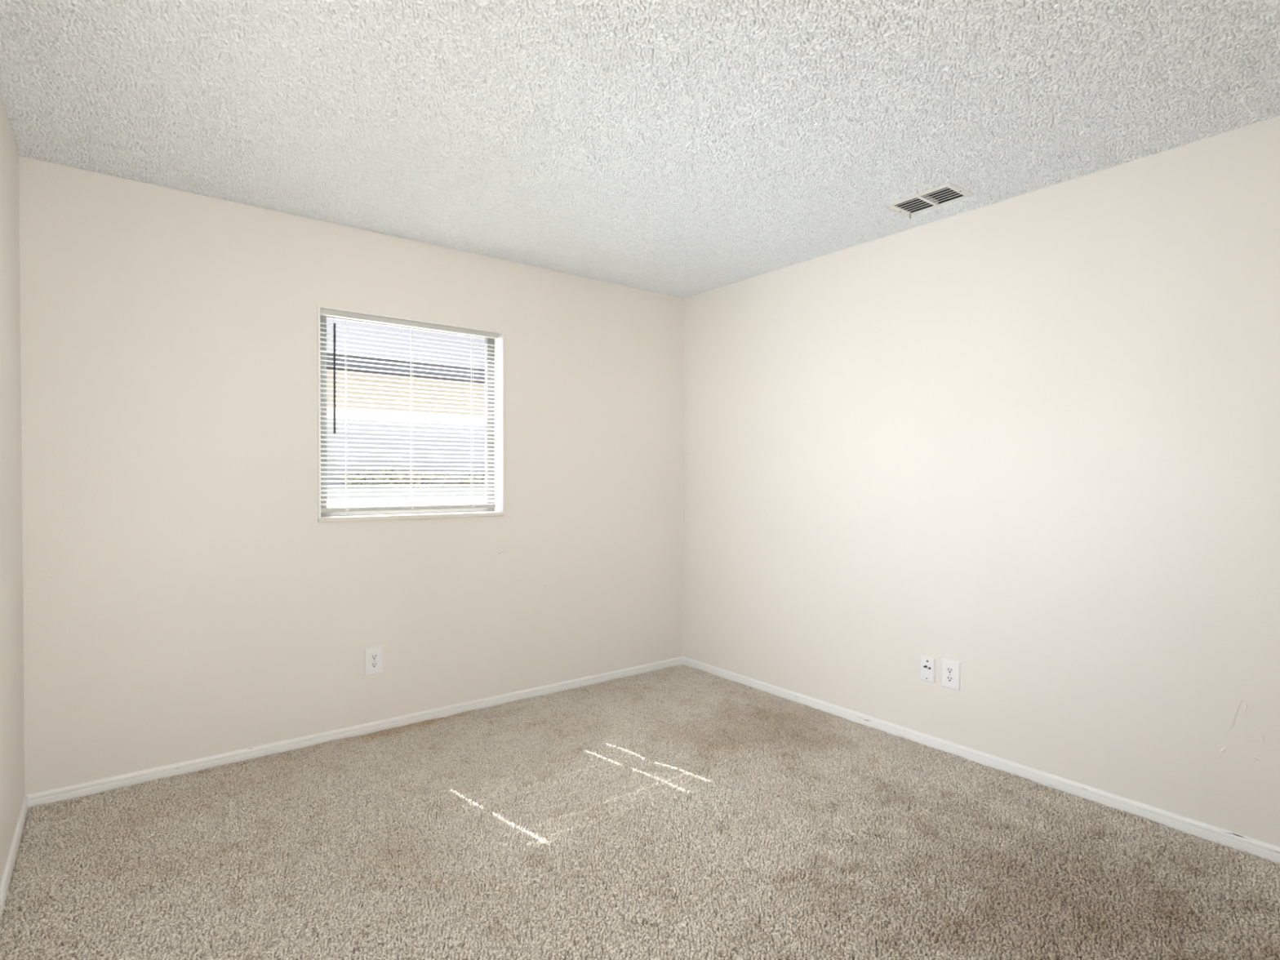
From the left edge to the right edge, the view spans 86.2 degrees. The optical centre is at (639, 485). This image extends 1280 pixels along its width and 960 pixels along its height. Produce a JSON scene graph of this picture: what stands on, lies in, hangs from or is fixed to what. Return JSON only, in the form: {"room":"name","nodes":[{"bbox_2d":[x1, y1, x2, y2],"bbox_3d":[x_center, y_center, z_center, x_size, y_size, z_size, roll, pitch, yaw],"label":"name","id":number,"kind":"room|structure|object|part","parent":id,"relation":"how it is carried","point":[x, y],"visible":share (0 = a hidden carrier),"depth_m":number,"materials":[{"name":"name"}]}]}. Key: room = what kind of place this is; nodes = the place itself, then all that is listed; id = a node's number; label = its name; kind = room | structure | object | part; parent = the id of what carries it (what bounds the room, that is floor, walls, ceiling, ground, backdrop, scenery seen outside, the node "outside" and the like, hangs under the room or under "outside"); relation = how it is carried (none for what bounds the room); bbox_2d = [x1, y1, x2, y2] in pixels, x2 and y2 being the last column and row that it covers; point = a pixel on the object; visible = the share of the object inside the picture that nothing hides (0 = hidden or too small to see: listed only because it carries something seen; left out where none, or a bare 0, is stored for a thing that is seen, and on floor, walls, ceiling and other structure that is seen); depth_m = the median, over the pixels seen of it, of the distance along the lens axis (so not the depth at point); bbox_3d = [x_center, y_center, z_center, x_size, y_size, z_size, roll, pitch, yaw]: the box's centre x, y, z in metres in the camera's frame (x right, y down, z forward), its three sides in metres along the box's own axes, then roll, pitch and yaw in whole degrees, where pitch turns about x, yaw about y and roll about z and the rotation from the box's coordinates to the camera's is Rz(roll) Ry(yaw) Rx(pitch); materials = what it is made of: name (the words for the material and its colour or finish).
{"room":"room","nodes":[
{"label":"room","id":0,"kind":"room"},
{"bbox_2d":[0,93,25,884],"bbox_3d":[-1.034,0.032,0.789,0.140,2.600,4.350,0,1,-38],"label":"wall","id":1,"kind":"structure","parent":0,"point":[12,793],"depth_m":2.25,"materials":[{"name":"paint"}]},
{"bbox_2d":[0,795,28,920],"bbox_3d":[-0.975,1.236,0.849,0.010,0.091,4.340,0,1,-38],"label":"baseboard","id":2,"kind":"structure","parent":1,"relation":"attached to","point":[4,886],"depth_m":2.19,"materials":[{"name":"paint"}]},
{"bbox_2d":[18,155,684,795],"bbox_3d":[-1.047,-0.009,3.608,3.562,2.600,0.149,0,1,-38],"label":"wall","id":3,"kind":"structure","parent":0,"point":[186,597],"depth_m":3.06,"materials":[{"name":"paint"}]},
{"bbox_2d":[24,656,683,808],"bbox_3d":[-1.008,1.196,3.570,3.282,0.091,0.010,0,1,-38],"label":"baseboard","id":4,"kind":"structure","parent":3,"relation":"attached to","point":[94,787],"depth_m":3.17,"materials":[{"name":"paint"}]},
{"bbox_2d":[364,645,382,675],"bbox_3d":[-1.298,0.853,3.340,0.086,0.134,0.010,0,1,-38],"label":"wall outlet","id":5,"kind":"object","parent":3,"relation":"attached to","point":[373,655],"visible":1,"depth_m":3.34,"materials":[{"name":"white plastic"}]},
{"bbox_2d":[370,662,377,667],"bbox_3d":[-1.296,0.873,3.337,0.034,0.028,0.002,0,1,-38],"label":"receptacle","id":6,"kind":"object","parent":5,"relation":"attached to","point":[373,664],"depth_m":3.34,"materials":[{"name":"white plastic"}]},
{"bbox_2d":[370,653,377,660],"bbox_3d":[-1.296,0.834,3.337,0.034,0.028,0.002,0,1,-38],"label":"receptacle","id":7,"kind":"object","parent":5,"relation":"attached to","point":[373,656],"depth_m":3.34,"materials":[{"name":"white plastic"}]},
{"bbox_2d":[317,306,505,522],"bbox_3d":[-1.155,-0.335,3.505,0.946,1.001,0.150,0,1,-38],"label":"window","id":8,"kind":"structure","parent":3,"relation":"in","point":[499,344],"depth_m":3.58,"materials":[{"name":"white paint"}]},
{"bbox_3d":[-1.182,-0.353,3.545,0.828,0.044,0.030,0,1,-38],"label":"meeting rail","id":9,"kind":"part","parent":8,"relation":"part of","materials":[{"name":"white paint"}]},
{"bbox_2d":[320,308,498,512],"bbox_3d":[-1.134,-0.352,3.465,0.908,0.950,0.044,0,1,-38],"label":"window blind","id":10,"kind":"object","parent":8,"relation":"attached to","point":[323,312],"visible":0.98,"depth_m":3.42,"materials":[{"name":"white plastic"}]},
{"bbox_3d":[-1.402,-0.346,3.266,0.002,0.911,0.028,0,1,-38],"label":"ladder cord","id":11,"kind":"part","parent":10,"relation":"part of","materials":[{"name":"white fabric"}]},
{"bbox_3d":[-1.147,0.112,3.472,0.889,0.022,0.029,0,1,-38],"label":"rail","id":12,"kind":"part","parent":10,"relation":"part of","materials":[{"name":"white plastic"}]},
{"bbox_3d":[-1.135,-0.815,3.463,0.906,0.025,0.030,0,1,-38],"label":"head rail","id":13,"kind":"part","parent":10,"relation":"part of","materials":[{"name":"white plastic"}]},
{"bbox_3d":[-1.154,-0.348,3.458,0.002,0.911,0.028,0,1,-38],"label":"ladder cord","id":14,"kind":"part","parent":10,"relation":"part of","materials":[{"name":"white fabric"}]},
{"bbox_3d":[-0.896,-0.350,3.657,0.002,0.911,0.028,0,1,-38],"label":"ladder cord","id":15,"kind":"part","parent":10,"relation":"part of","materials":[{"name":"white fabric"}]},
{"bbox_3d":[-1.157,0.156,3.513,0.946,0.020,0.150,0,1,-38],"label":"sill","id":16,"kind":"part","parent":8,"relation":"part of","materials":[{"name":"white paint"}]},
{"bbox_2d":[0,0,1279,297],"bbox_3d":[0.326,-1.276,1.815,3.562,0.124,4.630,0,1,-38],"label":"ceiling","id":17,"kind":"structure","parent":0,"point":[682,148],"depth_m":2.19,"materials":[{"name":"white paint"}]},
{"bbox_2d":[884,182,974,218],"bbox_3d":[1.235,-1.240,2.927,0.200,0.087,0.296,0,1,-38],"label":"ceiling vent","id":18,"kind":"object","parent":17,"relation":"in","point":[934,197],"visible":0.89,"depth_m":2.95,"materials":[{"name":"white metal"}]},
{"bbox_2d":[683,115,1279,847],"bbox_3d":[1.674,0.011,2.877,0.145,2.600,4.350,0,1,-38],"label":"wall","id":19,"kind":"structure","parent":0,"point":[1029,442],"depth_m":2.84,"materials":[{"name":"paint"}]},
{"bbox_2d":[920,655,935,683],"bbox_3d":[1.342,0.856,3.195,0.014,0.114,0.071,0,1,-38],"label":"cable plate","id":20,"kind":"object","parent":19,"relation":"attached to","point":[927,665],"visible":1,"depth_m":3.19,"materials":[{"name":"white plastic"}]},
{"bbox_2d":[941,658,960,690],"bbox_3d":[1.410,0.857,3.109,0.011,0.128,0.086,0,1,-38],"label":"wall outlet","id":21,"kind":"object","parent":19,"relation":"attached to","point":[950,669],"visible":1,"depth_m":3.10,"materials":[{"name":"white plastic"}]},
{"bbox_2d":[946,675,953,682],"bbox_3d":[1.407,0.876,3.107,0.002,0.028,0.034,0,1,-38],"label":"receptacle","id":22,"kind":"object","parent":21,"relation":"attached to","point":[949,678],"depth_m":3.11,"materials":[{"name":"white plastic"}]},
{"bbox_2d":[946,666,953,674],"bbox_3d":[1.407,0.838,3.106,0.002,0.028,0.034,0,1,-38],"label":"receptacle","id":23,"kind":"object","parent":21,"relation":"attached to","point":[949,670],"depth_m":3.11,"materials":[{"name":"white plastic"}]},
{"bbox_2d":[683,657,1279,864],"bbox_3d":[1.615,1.216,2.847,0.010,0.091,4.340,0,1,-38],"label":"baseboard","id":24,"kind":"structure","parent":19,"relation":"attached to","point":[1217,835],"depth_m":2.82,"materials":[{"name":"paint"}]},
{"bbox_3d":[0.317,1.297,1.853,3.282,0.048,4.350,0,1,-38],"label":"floor","id":25,"kind":"structure","parent":0,"visible":0},
{"bbox_2d":[0,664,1279,959],"bbox_3d":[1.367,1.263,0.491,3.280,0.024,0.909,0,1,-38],"label":"carpet","id":26,"kind":"object","parent":25,"relation":"on","point":[682,811],"visible":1,"depth_m":2.24,"materials":[{"name":"beige carpet"}]},
{"label":"outside","id":27,"kind":"structure","parent":0,"visible":0},
{"bbox_2d":[327,485,484,507],"bbox_3d":[-3.670,0.938,1.518,70.000,1.450,80.000,0,1,-38],"label":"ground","id":28,"kind":"structure","parent":27,"point":[477,486],"depth_m":13.49,"materials":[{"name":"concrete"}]},
{"bbox_2d":[335,468,453,487],"bbox_3d":[-5.402,-0.160,15.197,2.523,0.490,0.889,0,1,-38],"label":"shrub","id":29,"kind":"object","parent":28,"relation":"on","point":[364,470],"visible":0.47,"depth_m":15.08,"materials":[{"name":"green plant"}]},
{"bbox_3d":[-5.393,-0.107,15.202,1.878,0.384,0.385,0,1,-38],"label":"stem","id":30,"kind":"part","parent":29,"relation":"part of","materials":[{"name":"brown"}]},
{"bbox_2d":[326,318,484,486],"bbox_3d":[-6.976,-2.716,19.683,26.400,5.500,8.400,0,1,-38],"label":"house","id":31,"kind":"structure","parent":28,"relation":"on","point":[329,321],"depth_m":16.30,"materials":[{"name":"grey"}]},
{"bbox_2d":[452,470,484,486],"bbox_3d":[-3.571,-0.154,16.604,2.031,0.449,0.870,0,1,-38],"label":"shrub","id":32,"kind":"object","parent":28,"relation":"on","point":[463,478],"visible":0.24,"depth_m":16.16,"materials":[{"name":"green plant"}]}
]}

